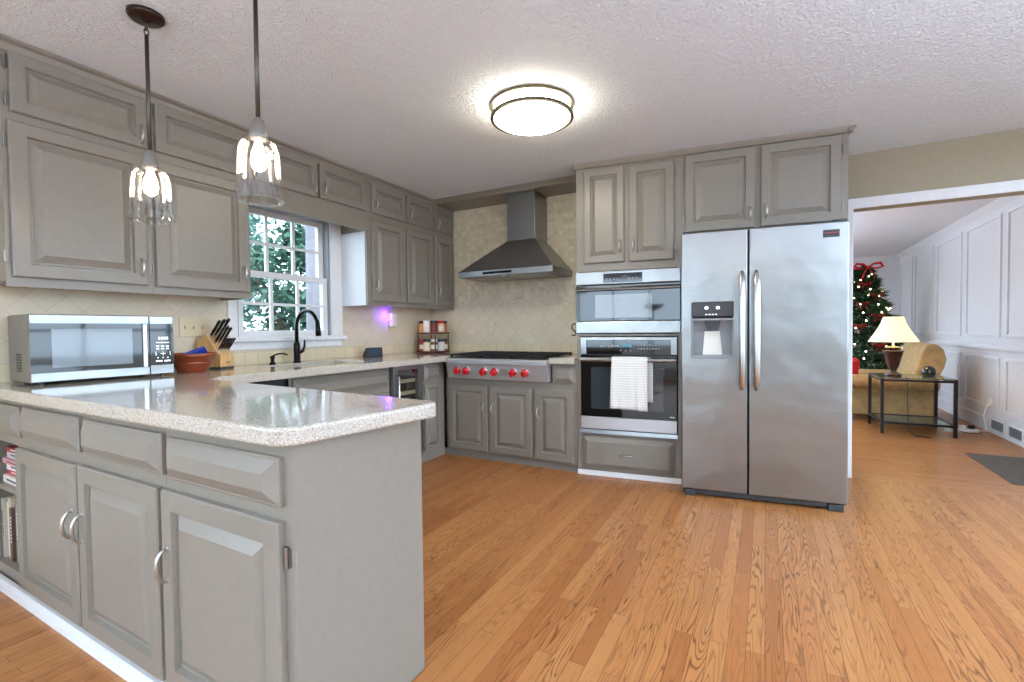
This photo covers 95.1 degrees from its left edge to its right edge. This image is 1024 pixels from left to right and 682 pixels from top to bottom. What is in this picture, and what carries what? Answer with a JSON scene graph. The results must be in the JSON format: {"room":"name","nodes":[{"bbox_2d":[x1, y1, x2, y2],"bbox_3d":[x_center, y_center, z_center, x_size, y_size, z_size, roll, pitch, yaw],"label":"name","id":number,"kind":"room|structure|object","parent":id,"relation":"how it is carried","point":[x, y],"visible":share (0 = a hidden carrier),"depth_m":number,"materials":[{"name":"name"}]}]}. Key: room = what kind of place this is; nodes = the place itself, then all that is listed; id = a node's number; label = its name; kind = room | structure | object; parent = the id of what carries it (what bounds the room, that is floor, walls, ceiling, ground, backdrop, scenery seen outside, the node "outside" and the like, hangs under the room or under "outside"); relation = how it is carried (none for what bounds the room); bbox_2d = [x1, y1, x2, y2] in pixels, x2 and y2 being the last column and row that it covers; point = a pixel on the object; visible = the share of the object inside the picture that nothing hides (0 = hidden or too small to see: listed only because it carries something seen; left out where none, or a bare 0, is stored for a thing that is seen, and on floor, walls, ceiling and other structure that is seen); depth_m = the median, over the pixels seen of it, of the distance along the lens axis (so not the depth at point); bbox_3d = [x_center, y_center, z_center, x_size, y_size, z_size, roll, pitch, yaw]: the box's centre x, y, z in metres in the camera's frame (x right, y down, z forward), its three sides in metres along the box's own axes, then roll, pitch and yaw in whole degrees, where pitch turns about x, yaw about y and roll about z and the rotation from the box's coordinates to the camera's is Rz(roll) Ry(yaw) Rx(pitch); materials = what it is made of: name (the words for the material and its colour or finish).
{"room":"kitchen","nodes":[
{"label":"kitchen","id":0,"kind":"room"},
{"bbox_2d":[0,262,430,382],"bbox_3d":[-2.679,-0.086,1.961,0.120,2.440,8.100,0,2,28],"label":"wall","id":1,"kind":"structure","parent":0,"point":[365,326],"depth_m":3.01,"materials":[{"name":"tile"}]},
{"bbox_2d":[0,50,153,293],"bbox_3d":[-2.192,-0.780,2.338,0.363,1.062,0.566,0,2,28],"label":"upper cabinet","id":2,"kind":"object","parent":1,"relation":"attached to","point":[75,208],"visible":1,"depth_m":2.22,"materials":[{"name":"paint"}]},
{"bbox_2d":[179,318,207,336],"bbox_3d":[-2.037,-0.086,3.004,0.016,0.120,0.175,0,2,28],"label":"switch plate","id":3,"kind":"object","parent":1,"relation":"attached to","point":[188,327],"visible":0.86,"depth_m":3.00,"materials":[{"name":"beige plastic"}]},
{"bbox_2d":[150,103,250,300],"bbox_3d":[-1.930,-0.794,2.822,0.363,1.062,0.559,0,2,28],"label":"upper cabinet","id":4,"kind":"object","parent":1,"relation":"attached to","point":[200,207],"visible":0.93,"depth_m":2.73,"materials":[{"name":"paint"}]},
{"bbox_2d":[227,204,346,350],"bbox_3d":[-1.737,-0.512,3.625,0.150,1.130,1.025,0,2,28],"label":"window","id":5,"kind":"structure","parent":1,"relation":"in","point":[327,235],"depth_m":3.72,"materials":[{"name":"white paint"}]},
{"bbox_2d":[247,140,366,230],"bbox_3d":[-1.559,-1.124,3.506,0.363,0.445,1.012,0,2,28],"label":"upper cabinet","id":6,"kind":"object","parent":1,"relation":"attached to","point":[291,183],"visible":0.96,"depth_m":3.38,"materials":[{"name":"paint"}]},
{"bbox_2d":[341,183,406,306],"bbox_3d":[-1.203,-0.835,4.165,0.363,1.062,0.489,0,2,28],"label":"upper cabinet","id":7,"kind":"object","parent":1,"relation":"attached to","point":[373,259],"visible":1,"depth_m":4.01,"materials":[{"name":"grey wood"}]},
{"bbox_2d":[387,316,393,330],"bbox_3d":[-1.188,-0.171,4.581,0.006,0.150,0.090,0,2,28],"label":"outlet plate","id":8,"kind":"object","parent":1,"relation":"attached to","point":[389,328],"depth_m":4.54,"materials":[{"name":"beige plastic"}]},
{"bbox_2d":[387,313,396,330],"bbox_3d":[-1.167,-0.184,4.569,0.055,0.175,0.090,0,2,28],"label":"night light","id":9,"kind":"object","parent":1,"relation":"attached to","point":[392,317],"visible":1,"depth_m":4.54,"materials":[{"name":"white plastic"}]},
{"bbox_2d":[405,196,433,308],"bbox_3d":[-0.990,-0.847,4.557,0.363,1.062,0.421,0,2,28],"label":"upper cabinet","id":10,"kind":"object","parent":1,"relation":"attached to","point":[419,225],"visible":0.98,"depth_m":4.46,"materials":[{"name":"paint"}]},
{"bbox_2d":[433,206,453,309],"bbox_3d":[-0.812,-0.857,4.886,0.363,1.062,0.340,0,2,28],"label":"upper cabinet","id":11,"kind":"object","parent":1,"relation":"attached to","point":[442,218],"visible":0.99,"depth_m":4.79,"materials":[{"name":"paint"}]},
{"bbox_2d":[431,193,576,436],"bbox_3d":[0.004,-0.186,4.862,1.835,2.440,0.360,0,2,28],"label":"wall","id":12,"kind":"structure","parent":0,"point":[532,315],"depth_m":4.68,"materials":[{"name":"tile"}]},
{"bbox_2d":[0,33,453,212],"bbox_3d":[-1.406,-1.330,3.477,0.048,0.055,3.355,0,2,28],"label":"trim","id":13,"kind":"structure","parent":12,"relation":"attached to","point":[7,43],"depth_m":2.56,"materials":[{"name":"paint"}]},
{"bbox_2d":[488,321,494,332],"bbox_3d":[-0.212,-0.144,4.770,0.080,0.121,0.009,0,2,28],"label":"outlet","id":14,"kind":"object","parent":12,"relation":"attached to","point":[491,324],"visible":1,"depth_m":4.76,"materials":[{"name":"beige plastic"}]},
{"bbox_2d":[434,174,575,210],"bbox_3d":[-0.015,-1.377,4.415,1.520,0.035,0.380,0,2,28],"label":"trim","id":15,"kind":"structure","parent":12,"relation":"attached to","point":[566,184],"depth_m":4.34,"materials":[{"name":"paint"}]},
{"bbox_2d":[458,190,571,281],"bbox_3d":[0.023,-0.973,4.358,0.965,0.770,0.462,0,2,28],"label":"range hood","id":16,"kind":"object","parent":12,"relation":"attached to","point":[526,254],"visible":1,"depth_m":4.26,"materials":[{"name":"silver metal"}]},
{"bbox_2d":[573,124,856,170],"bbox_3d":[1.447,-1.369,3.595,1.848,0.040,0.584,0,2,22],"label":"trim","id":17,"kind":"structure","parent":12,"relation":"attached to","point":[847,129],"depth_m":3.29,"materials":[{"name":"paint"}]},
{"bbox_2d":[0,0,1023,257],"bbox_3d":[1.269,-1.410,3.479,5.610,0.050,14.600,0,2,28],"label":"ceiling","id":18,"kind":"structure","parent":0,"point":[401,93],"depth_m":2.34,"materials":[{"name":"white paint"}]},
{"bbox_2d":[125,4,165,195],"bbox_3d":[-1.472,-0.903,1.900,0.157,0.827,0.158,0,2,28],"label":"pendant light","id":19,"kind":"object","parent":18,"relation":"hanging from","point":[147,17],"visible":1,"depth_m":1.89,"materials":[{"name":"brown metal"}]},
{"bbox_2d":[141,150,159,170],"bbox_3d":[-1.472,-0.736,1.905,0.062,0.077,0.062,0,2,28],"label":"socket","id":20,"kind":"object","parent":19,"relation":"attached to","point":[149,162],"depth_m":1.89,"materials":[{"name":"silver metal"}]},
{"bbox_2d":[248,0,267,171],"bbox_3d":[-0.882,-0.902,1.622,0.157,0.827,0.158,0,2,28],"label":"pendant light","id":21,"kind":"object","parent":18,"relation":"hanging from","point":[257,131],"visible":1,"depth_m":1.61,"materials":[{"name":"brown metal"}]},
{"bbox_2d":[248,117,267,142],"bbox_3d":[-0.881,-0.735,1.627,0.062,0.077,0.062,0,2,28],"label":"socket","id":22,"kind":"object","parent":21,"relation":"attached to","point":[257,131],"depth_m":1.61,"materials":[{"name":"silver metal"}]},
{"bbox_2d":[490,84,573,136],"bbox_3d":[0.114,-1.299,2.692,0.476,0.107,0.476,0,2,28],"label":"ceiling light","id":23,"kind":"object","parent":18,"relation":"attached to","point":[529,110],"visible":1,"depth_m":2.57,"materials":[{"name":"white glass"}]},
{"bbox_2d":[0,408,1023,681],"bbox_3d":[1.295,1.079,3.541,5.610,0.050,14.600,0,2,28],"label":"floor","id":24,"kind":"structure","parent":0,"point":[531,573],"depth_m":2.14,"materials":[{"name":"brown wood"}]},
{"bbox_2d":[0,400,22,585],"bbox_3d":[-2.180,0.684,2.309,0.430,0.873,0.494,0,2,28],"label":"base cabinet","id":25,"kind":"object","parent":24,"relation":"on","point":[10,435],"visible":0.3,"depth_m":2.12,"materials":[{"name":"paint"}]},
{"bbox_2d":[1,495,15,556],"bbox_3d":[-2.378,0.887,2.320,0.029,0.280,0.200,0,2,28],"label":"book","id":26,"kind":"object","parent":25,"relation":"in","point":[4,500],"visible":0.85,"depth_m":2.23,"materials":[{"name":"beige paper"}]},
{"bbox_2d":[7,502,9,556],"bbox_3d":[-2.342,0.897,2.315,0.035,0.260,0.200,0,2,28],"label":"book","id":27,"kind":"object","parent":25,"relation":"in","point":[7,502],"visible":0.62,"depth_m":2.23,"materials":[{"name":"white paper"}]},
{"bbox_2d":[3,473,15,486],"bbox_3d":[-2.237,0.643,2.239,0.268,0.034,0.210,0,2,30],"label":"book","id":28,"kind":"object","parent":25,"relation":"on","point":[10,479],"visible":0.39,"depth_m":2.17,"materials":[{"name":"white paper"}]},
{"bbox_2d":[7,469,15,476],"bbox_3d":[-2.222,0.613,2.247,0.268,0.026,0.210,0,2,28],"label":"book","id":29,"kind":"object","parent":28,"relation":"on","point":[10,472],"visible":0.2,"depth_m":2.19,"materials":[{"name":"red paper"}]},
{"bbox_2d":[6,464,15,471],"bbox_3d":[-2.215,0.585,2.240,0.268,0.030,0.210,0,2,27],"label":"book","id":30,"kind":"object","parent":29,"relation":"on","point":[9,467],"visible":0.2,"depth_m":2.19,"materials":[{"name":"white paper"}]},
{"bbox_2d":[2,457,14,466],"bbox_3d":[-2.238,0.559,2.236,0.268,0.024,0.210,0,2,30],"label":"book","id":31,"kind":"object","parent":30,"relation":"on","point":[7,460],"visible":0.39,"depth_m":2.17,"materials":[{"name":"pink paper"}]},
{"bbox_2d":[7,452,14,458],"bbox_3d":[-2.223,0.531,2.245,0.268,0.030,0.210,0,2,28],"label":"book","id":32,"kind":"object","parent":31,"relation":"on","point":[9,454],"visible":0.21,"depth_m":2.19,"materials":[{"name":"grey paper"}]},
{"bbox_2d":[6,445,17,452],"bbox_3d":[-2.216,0.505,2.238,0.268,0.022,0.210,0,2,27],"label":"book","id":33,"kind":"object","parent":32,"relation":"on","point":[11,449],"visible":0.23,"depth_m":2.19,"materials":[{"name":"red paper"}]},
{"bbox_2d":[8,496,16,558],"bbox_3d":[-2.314,0.882,2.293,0.033,0.290,0.200,0,2,28],"label":"book","id":34,"kind":"object","parent":25,"relation":"in","point":[11,500],"visible":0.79,"depth_m":2.21,"materials":[{"name":"beige paper"}]},
{"bbox_2d":[9,507,16,561],"bbox_3d":[-2.289,0.902,2.273,0.027,0.250,0.200,0,2,28],"label":"book","id":35,"kind":"object","parent":25,"relation":"in","point":[12,509],"visible":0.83,"depth_m":2.19,"materials":[{"name":"brown paper"}]},
{"bbox_2d":[15,497,17,560],"bbox_3d":[-2.253,0.877,2.266,0.039,0.300,0.200,0,2,28],"label":"book","id":36,"kind":"object","parent":25,"relation":"in","point":[15,497],"visible":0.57,"depth_m":2.18,"materials":[{"name":"grey paper"}]},
{"bbox_2d":[15,403,166,681],"bbox_3d":[-1.508,0.686,1.931,1.210,0.873,0.518,0,2,28],"label":"base cabinet","id":37,"kind":"object","parent":24,"relation":"on","point":[88,487],"visible":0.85,"depth_m":1.66,"materials":[{"name":"paint"}]},
{"bbox_2d":[0,573,162,681],"bbox_3d":[-1.508,1.111,1.697,2.198,0.036,0.032,0,2,28],"label":"trim","id":38,"kind":"structure","parent":37,"relation":"attached to","point":[122,666],"depth_m":1.75,"materials":[{"name":"white paint"}]},
{"bbox_2d":[0,352,464,446],"bbox_3d":[-0.682,0.187,3.113,2.296,0.048,3.388,0,2,28],"label":"countertop","id":39,"kind":"structure","parent":37,"relation":"on","point":[220,403],"depth_m":1.59,"materials":[{"name":"stone"}]},
{"bbox_2d":[8,314,173,384],"bbox_3d":[-2.135,0.033,2.410,0.330,0.325,0.566,0,2,31],"label":"countertop microwave","id":40,"kind":"object","parent":39,"relation":"on","point":[43,348],"visible":1,"depth_m":2.25,"materials":[{"name":"silver metal"}]},
{"bbox_2d":[174,352,217,372],"bbox_3d":[-1.902,0.128,2.788,0.264,0.112,0.264,0,2,28],"label":"bowl","id":41,"kind":"object","parent":39,"relation":"on","point":[183,363],"visible":0.83,"depth_m":2.71,"materials":[{"name":"brown ceramic"}]},
{"bbox_2d":[183,346,207,353],"bbox_3d":[-1.893,0.083,2.805,0.133,0.104,0.059,-2,2,-34],"label":"packet","id":42,"kind":"object","parent":41,"relation":"in","point":[202,349],"visible":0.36,"depth_m":2.79,"materials":[{"name":"blue plastic"}]},
{"bbox_2d":[197,334,233,368],"bbox_3d":[-1.918,0.067,3.031,0.179,0.221,0.110,0,1,11],"label":"knife block","id":43,"kind":"object","parent":39,"relation":"on","point":[225,359],"visible":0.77,"depth_m":2.98,"materials":[{"name":"brown wood"}]},
{"bbox_2d":[209,320,220,336],"bbox_3d":[-1.902,-0.067,2.989,0.100,0.133,0.028,0,1,11],"label":"knife","id":44,"kind":"object","parent":43,"relation":"in","point":[218,321],"visible":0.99,"depth_m":2.98,"materials":[{"name":"grey metal"}]},
{"bbox_2d":[213,319,225,336],"bbox_3d":[-1.892,-0.072,3.021,0.106,0.141,0.028,0,1,12],"label":"knife","id":45,"kind":"object","parent":43,"relation":"in","point":[223,321],"visible":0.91,"depth_m":3.01,"materials":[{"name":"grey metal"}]},
{"bbox_2d":[214,327,224,343],"bbox_3d":[-1.874,-0.025,2.989,0.096,0.128,0.024,0,1,11],"label":"knife","id":46,"kind":"object","parent":43,"relation":"in","point":[223,328],"visible":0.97,"depth_m":2.98,"materials":[{"name":"grey metal"}]},
{"bbox_2d":[218,326,228,343],"bbox_3d":[-1.865,-0.029,3.018,0.102,0.136,0.024,0,1,12],"label":"knife","id":47,"kind":"object","parent":43,"relation":"in","point":[227,327],"visible":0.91,"depth_m":3.01,"materials":[{"name":"grey metal"}]},
{"bbox_2d":[269,353,287,364],"bbox_3d":[-1.671,0.125,3.347,0.126,0.084,0.043,-1,1,3],"label":"soap dispenser","id":48,"kind":"object","parent":39,"relation":"on","point":[272,357],"visible":1,"depth_m":3.34,"materials":[{"name":"black metal"}]},
{"bbox_2d":[293,309,320,362],"bbox_3d":[-1.507,-0.037,3.483,0.291,0.398,0.099,0,2,28],"label":"faucet","id":49,"kind":"object","parent":39,"relation":"on","point":[297,357],"visible":1,"depth_m":3.50,"materials":[{"name":"black metal"}]},
{"bbox_2d":[363,347,382,356],"bbox_3d":[-1.246,0.100,4.195,0.156,0.084,0.080,-2,2,-44],"label":"smart display","id":50,"kind":"object","parent":39,"relation":"on","point":[376,351],"visible":0.98,"depth_m":4.16,"materials":[{"name":"black plastic"}]},
{"bbox_2d":[417,332,449,352],"bbox_3d":[-0.816,0.015,4.857,0.339,0.211,0.339,0,2,28],"label":"spice rack","id":51,"kind":"object","parent":39,"relation":"on","point":[448,350],"visible":0.89,"depth_m":4.72,"materials":[{"name":"brown wood"}]},
{"bbox_2d":[419,339,422,350],"bbox_3d":[-0.917,0.043,4.813,0.074,0.125,0.072,0,2,28],"label":"spice jar","id":52,"kind":"object","parent":51,"relation":"on","point":[420,340],"visible":0.56,"depth_m":4.78,"materials":[{"name":"red"}]},
{"bbox_2d":[419,321,422,331],"bbox_3d":[-0.919,-0.144,4.808,0.072,0.125,0.071,0,2,28],"label":"spice jar","id":53,"kind":"object","parent":51,"relation":"on","point":[420,322],"visible":0.52,"depth_m":4.78,"materials":[{"name":"brown glass"}]},
{"bbox_2d":[423,339,429,350],"bbox_3d":[-0.865,0.043,4.758,0.072,0.125,0.071,0,2,28],"label":"spice jar","id":54,"kind":"object","parent":51,"relation":"on","point":[426,342],"visible":0.91,"depth_m":4.73,"materials":[{"name":"beige glass"}]},
{"bbox_2d":[423,321,429,331],"bbox_3d":[-0.867,-0.143,4.753,0.074,0.125,0.072,0,2,28],"label":"spice jar","id":55,"kind":"object","parent":51,"relation":"on","point":[426,324],"visible":0.88,"depth_m":4.72,"materials":[{"name":"beige"}]},
{"bbox_2d":[417,332,449,333],"bbox_3d":[-0.817,-0.081,4.854,0.339,0.018,0.339,0,2,28],"label":"shelf","id":56,"kind":"object","parent":51,"relation":"on","point":[417,332],"depth_m":4.71,"materials":[{"name":"brown wood"}]},
{"bbox_2d":[417,350,449,352],"bbox_3d":[-0.815,0.105,4.859,0.339,0.018,0.339,0,2,28],"label":"shelf","id":57,"kind":"object","parent":51,"relation":"on","point":[418,351],"depth_m":4.71,"materials":[{"name":"brown wood"}]},
{"bbox_2d":[430,321,437,331],"bbox_3d":[-0.791,-0.144,4.745,0.072,0.125,0.071,0,2,28],"label":"spice jar","id":58,"kind":"object","parent":51,"relation":"on","point":[433,326],"visible":0.91,"depth_m":4.71,"materials":[{"name":"red glass"}]},
{"bbox_2d":[431,339,437,350],"bbox_3d":[-0.789,0.043,4.750,0.074,0.125,0.072,0,2,28],"label":"spice jar","id":59,"kind":"object","parent":51,"relation":"on","point":[432,340],"visible":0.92,"depth_m":4.72,"materials":[{"name":"white"}]},
{"bbox_2d":[437,321,443,331],"bbox_3d":[-0.728,-0.145,4.787,0.074,0.125,0.072,0,2,28],"label":"spice jar","id":60,"kind":"object","parent":51,"relation":"on","point":[440,326],"visible":0.89,"depth_m":4.76,"materials":[{"name":"brown glass"}]},
{"bbox_2d":[438,339,444,350],"bbox_3d":[-0.726,0.041,4.791,0.072,0.125,0.071,0,2,28],"label":"spice jar","id":61,"kind":"object","parent":51,"relation":"on","point":[441,345],"visible":0.96,"depth_m":4.76,"materials":[{"name":"grey glass"}]},
{"bbox_2d":[444,351,571,381],"bbox_3d":[-0.015,0.221,4.260,1.003,0.222,0.687,0,2,28],"label":"gas cooktop","id":62,"kind":"object","parent":39,"relation":"in","point":[528,366],"visible":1,"depth_m":4.00,"materials":[{"name":"silver metal"}]},
{"bbox_2d":[251,379,288,386],"bbox_3d":[-1.752,0.672,2.846,0.572,0.862,0.500,0,2,28],"label":"dishwasher","id":63,"kind":"object","parent":24,"relation":"on","point":[281,382],"visible":0.09,"depth_m":2.84,"materials":[{"name":"grey plastic"}]},
{"bbox_2d":[154,420,424,681],"bbox_3d":[-0.704,0.689,1.503,0.625,0.873,0.532,0,2,28],"label":"base cabinet","id":64,"kind":"object","parent":24,"relation":"on","point":[304,562],"visible":0.91,"depth_m":1.31,"materials":[{"name":"paint"}]},
{"bbox_2d":[288,368,389,396],"bbox_3d":[-1.406,0.647,3.458,0.618,0.873,0.895,0,2,28],"label":"base cabinet","id":65,"kind":"object","parent":24,"relation":"on","point":[373,381],"visible":0.05,"depth_m":3.35,"materials":[{"name":"paint"}]},
{"bbox_2d":[389,364,423,452],"bbox_3d":[-1.090,0.620,4.005,0.632,0.855,0.360,0,2,28],"label":"wine cooler","id":66,"kind":"object","parent":24,"relation":"on","point":[404,381],"visible":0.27,"depth_m":3.99,"materials":[{"name":"silver metal"}]},
{"bbox_2d":[421,362,444,462],"bbox_3d":[-0.941,0.621,4.330,0.584,0.873,0.347,0,2,28],"label":"base cabinet","id":67,"kind":"object","parent":24,"relation":"on","point":[432,373],"visible":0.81,"depth_m":4.20,"materials":[{"name":"paint"}]},
{"bbox_2d":[447,377,534,459],"bbox_3d":[-0.085,0.691,4.357,0.905,0.715,0.618,0,2,28],"label":"base cabinet","id":68,"kind":"object","parent":24,"relation":"on","point":[495,417],"visible":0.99,"depth_m":4.10,"materials":[{"name":"paint"}]},
{"bbox_2d":[445,447,577,471],"bbox_3d":[-0.054,1.029,4.105,1.340,0.050,0.040,0,2,28],"label":"trim","id":69,"kind":"structure","parent":24,"relation":"on","point":[565,467],"depth_m":4.05,"materials":[{"name":"paint"}]},
{"bbox_2d":[534,364,577,465],"bbox_3d":[0.477,0.613,4.056,0.378,0.873,0.628,0,2,28],"label":"base cabinet","id":70,"kind":"object","parent":24,"relation":"on","point":[556,401],"visible":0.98,"depth_m":3.80,"materials":[{"name":"paint"}]},
{"bbox_2d":[549,354,576,364],"bbox_3d":[0.545,0.152,4.004,0.218,0.048,0.640,0,2,28],"label":"countertop","id":71,"kind":"structure","parent":70,"relation":"on","point":[569,359],"depth_m":3.73,"materials":[{"name":"stone"}]},
{"bbox_2d":[576,156,681,483],"bbox_3d":[0.973,-0.167,3.806,0.787,2.435,0.644,0,2,22],"label":"tall cabinet","id":72,"kind":"object","parent":24,"relation":"on","point":[629,216],"visible":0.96,"depth_m":3.55,"materials":[{"name":"paint"}]},
{"bbox_2d":[575,267,680,332],"bbox_3d":[0.947,-0.304,3.759,0.780,0.476,0.504,0,2,22],"label":"microwave","id":73,"kind":"object","parent":72,"relation":"in","point":[643,300],"visible":1,"depth_m":3.54,"materials":[{"name":"grey metal"}]},
{"bbox_2d":[581,281,677,321],"bbox_3d":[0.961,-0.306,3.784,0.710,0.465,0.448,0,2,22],"label":"door","id":74,"kind":"structure","parent":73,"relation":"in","point":[664,303],"depth_m":3.56,"materials":[{"name":"grey metal"}]},
{"bbox_2d":[579,336,677,438],"bbox_3d":[0.963,0.339,3.783,0.724,0.750,0.582,0,2,22],"label":"wall oven","id":75,"kind":"object","parent":72,"relation":"in","point":[661,418],"visible":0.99,"depth_m":3.57,"materials":[{"name":"grey metal"}]},
{"bbox_2d":[610,356,652,411],"bbox_3d":[0.892,0.318,3.508,0.310,0.402,0.074,0,2,22],"label":"towel","id":76,"kind":"object","parent":75,"relation":"hanging from","point":[631,386],"visible":1,"depth_m":3.49,"materials":[{"name":"white fabric"}]},
{"bbox_2d":[681,218,849,511],"bbox_3d":[1.739,0.148,3.368,0.961,1.812,0.873,0,2,22],"label":"refrigerator","id":77,"kind":"object","parent":24,"relation":"on","point":[765,310],"visible":1,"depth_m":3.01,"materials":[{"name":"grey metal"}]},
{"bbox_2d":[852,265,906,369],"bbox_3d":[5.561,-0.146,7.391,1.553,2.121,1.547,1,2,40],"label":"tree","id":78,"kind":"object","parent":24,"relation":"on","point":[861,296],"visible":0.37,"depth_m":7.17,"materials":[{"name":"green plant"}]},
{"bbox_2d":[853,261,883,279],"bbox_3d":[5.502,-1.083,7.234,0.395,0.272,0.099,0,2,28],"label":"ribbon bow","id":79,"kind":"object","parent":78,"relation":"attached to","point":[880,262],"visible":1,"depth_m":7.23,"materials":[{"name":"red fabric"}]},
{"bbox_2d":[852,274,890,358],"bbox_3d":[5.382,-0.311,7.150,1.286,1.630,0.716,1,2,38],"label":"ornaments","id":80,"kind":"object","parent":78,"relation":"attached to","point":[871,274],"visible":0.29,"depth_m":7.07,"materials":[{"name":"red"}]},
{"bbox_2d":[852,342,946,415],"bbox_3d":[4.724,0.487,5.995,1.040,0.941,1.120,0,2,28],"label":"sofa","id":81,"kind":"object","parent":24,"relation":"on","point":[917,355],"visible":0.46,"depth_m":5.55,"materials":[{"name":"beige fabric"}]},
{"bbox_2d":[852,358,858,373],"bbox_3d":[4.212,0.379,5.973,0.340,0.334,0.159,0,2,23],"label":"throw pillow","id":82,"kind":"object","parent":81,"relation":"on","point":[855,362],"visible":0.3,"depth_m":5.87,"materials":[{"name":"red fabric"}]},
{"bbox_2d":[868,373,957,438],"bbox_3d":[4.364,0.683,5.143,0.628,0.600,0.578,0,2,26],"label":"side table","id":83,"kind":"object","parent":24,"relation":"on","point":[934,421],"visible":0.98,"depth_m":5.02,"materials":[{"name":"brown metal"}]},
{"bbox_2d":[868,317,930,437],"bbox_3d":[4.193,0.358,5.124,0.465,1.248,0.589,0,2,28],"label":"table lamp","id":84,"kind":"object","parent":83,"relation":"on","point":[890,329],"visible":1,"depth_m":5.10,"materials":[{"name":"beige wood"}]},
{"bbox_2d":[873,414,949,424],"bbox_3d":[4.366,0.864,5.147,0.578,0.008,0.528,0,2,26],"label":"shelf","id":85,"kind":"object","parent":83,"relation":"attached to","point":[900,419],"depth_m":5.09,"materials":[{"name":"clear glass"}]},
{"bbox_2d":[921,366,936,376],"bbox_3d":[4.515,0.325,5.073,0.124,0.115,0.124,0,2,28],"label":"smart speaker","id":86,"kind":"object","parent":83,"relation":"on","point":[928,371],"visible":1,"depth_m":5.04},
{"bbox_2d":[944,404,989,433],"bbox_3d":[4.922,0.829,5.008,0.461,0.303,0.143,0,1,4],"label":"power strip","id":87,"kind":"object","parent":24,"relation":"on","point":[971,429],"visible":0.79,"depth_m":5.03,"materials":[{"name":"white plastic"}]},
{"bbox_2d":[965,453,1023,485],"bbox_3d":[4.069,1.019,3.663,0.528,0.008,0.940,0,2,28],"label":"rug","id":88,"kind":"object","parent":24,"relation":"on","point":[1011,469],"visible":1,"depth_m":3.81,"materials":[{"name":"grey fabric"}]},
{"bbox_2d":[852,255,899,366],"bbox_3d":[5.059,-0.357,9.695,4.860,2.440,0.120,0,2,28],"label":"wall","id":89,"kind":"structure","parent":0,"point":[890,273],"depth_m":8.60,"materials":[{"name":"white paint"}]},
{"bbox_2d":[848,128,1023,211],"bbox_3d":[2.422,-0.181,3.688,3.535,2.440,0.120,0,2,28],"label":"wall","id":90,"kind":"structure","parent":0,"point":[998,156],"depth_m":3.28,"materials":[{"name":"paint"}]},
{"bbox_2d":[682,133,848,233],"bbox_3d":[1.802,-1.077,3.461,1.017,0.615,0.628,0,2,22],"label":"upper cabinet","id":91,"kind":"object","parent":90,"relation":"attached to","point":[805,181],"visible":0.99,"depth_m":3.19,"materials":[{"name":"paint"}]},
{"bbox_2d":[848,179,1023,477],"bbox_3d":[3.248,-0.011,3.235,1.650,2.105,0.140,0,2,28],"label":"trim","id":92,"kind":"structure","parent":90,"relation":"attached to","point":[1014,185],"depth_m":3.39,"materials":[{"name":"white paint"}]},
{"bbox_2d":[899,196,1023,428],"bbox_3d":[5.586,-0.264,5.692,0.120,2.440,6.660,0,2,28],"label":"wall","id":93,"kind":"structure","parent":0,"point":[983,251],"depth_m":5.38,"materials":[{"name":"white paint"}]},
{"bbox_2d":[896,195,1023,257],"bbox_3d":[5.495,-1.448,5.706,0.060,0.070,6.420,0,2,28],"label":"trim","id":94,"kind":"structure","parent":93,"relation":"attached to","point":[1001,201],"depth_m":5.69,"materials":[{"name":"white paint"}]},
{"bbox_2d":[899,202,1023,420],"bbox_3d":[5.528,-0.319,5.728,0.016,2.050,6.250,0,2,28],"label":"trim","id":95,"kind":"structure","parent":93,"relation":"attached to","point":[997,408],"depth_m":5.60,"materials":[{"name":"white paint"}]},
{"bbox_2d":[918,339,1023,353],"bbox_3d":[5.523,0.051,5.736,0.030,0.070,6.420,0,2,28],"label":"trim","id":96,"kind":"structure","parent":93,"relation":"attached to","point":[990,347],"depth_m":5.28,"materials":[{"name":"white paint"}]},
{"bbox_2d":[938,396,1023,447],"bbox_3d":[5.537,0.881,5.753,0.018,0.150,6.420,0,2,28],"label":"baseboard","id":97,"kind":"structure","parent":93,"relation":"attached to","point":[976,418],"depth_m":5.51,"materials":[{"name":"white paint"}]},
{"bbox_2d":[989,416,1005,435],"bbox_3d":[5.038,0.878,4.863,0.012,0.140,0.360,0,2,28],"label":"air vent","id":98,"kind":"object","parent":93,"relation":"attached to","point":[997,425],"visible":1,"depth_m":4.85,"materials":[{"name":"white metal"}]},
{"bbox_2d":[1007,423,1023,443],"bbox_3d":[4.843,0.889,4.503,0.012,0.140,0.320,0,2,28],"label":"air vent","id":99,"kind":"object","parent":93,"relation":"attached to","point":[1015,433],"visible":1,"depth_m":4.50,"materials":[{"name":"white metal"}]},
{"label":"outside","id":100,"kind":"structure","parent":0,"visible":0},
{"bbox_3d":[0.018,1.704,0.042,80.000,0.100,80.000,0,2,28],"label":"ground","id":101,"kind":"structure","parent":100,"visible":0},
{"bbox_2d":[243,214,274,330],"bbox_3d":[-5.812,-0.714,9.315,2.018,4.395,2.352,0,2,28],"label":"evergreen tree","id":102,"kind":"object","parent":101,"relation":"on","point":[253,220],"visible":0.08,"depth_m":9.51,"materials":[{"name":"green plant"}]},
{"bbox_2d":[244,218,305,330],"bbox_3d":[-3.648,-0.332,7.760,2.172,3.665,2.262,0,2,36],"label":"evergreen tree","id":103,"kind":"object","parent":101,"relation":"on","point":[286,295],"visible":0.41,"depth_m":7.36,"materials":[{"name":"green plant"}]},
{"bbox_2d":[305,226,319,329],"bbox_3d":[-2.394,-0.676,6.169,0.329,4.406,0.776,0,2,28],"label":"trunk","id":104,"kind":"object","parent":101,"relation":"on","point":[312,289],"visible":0.07,"depth_m":5.87,"materials":[{"name":"grey plant"}]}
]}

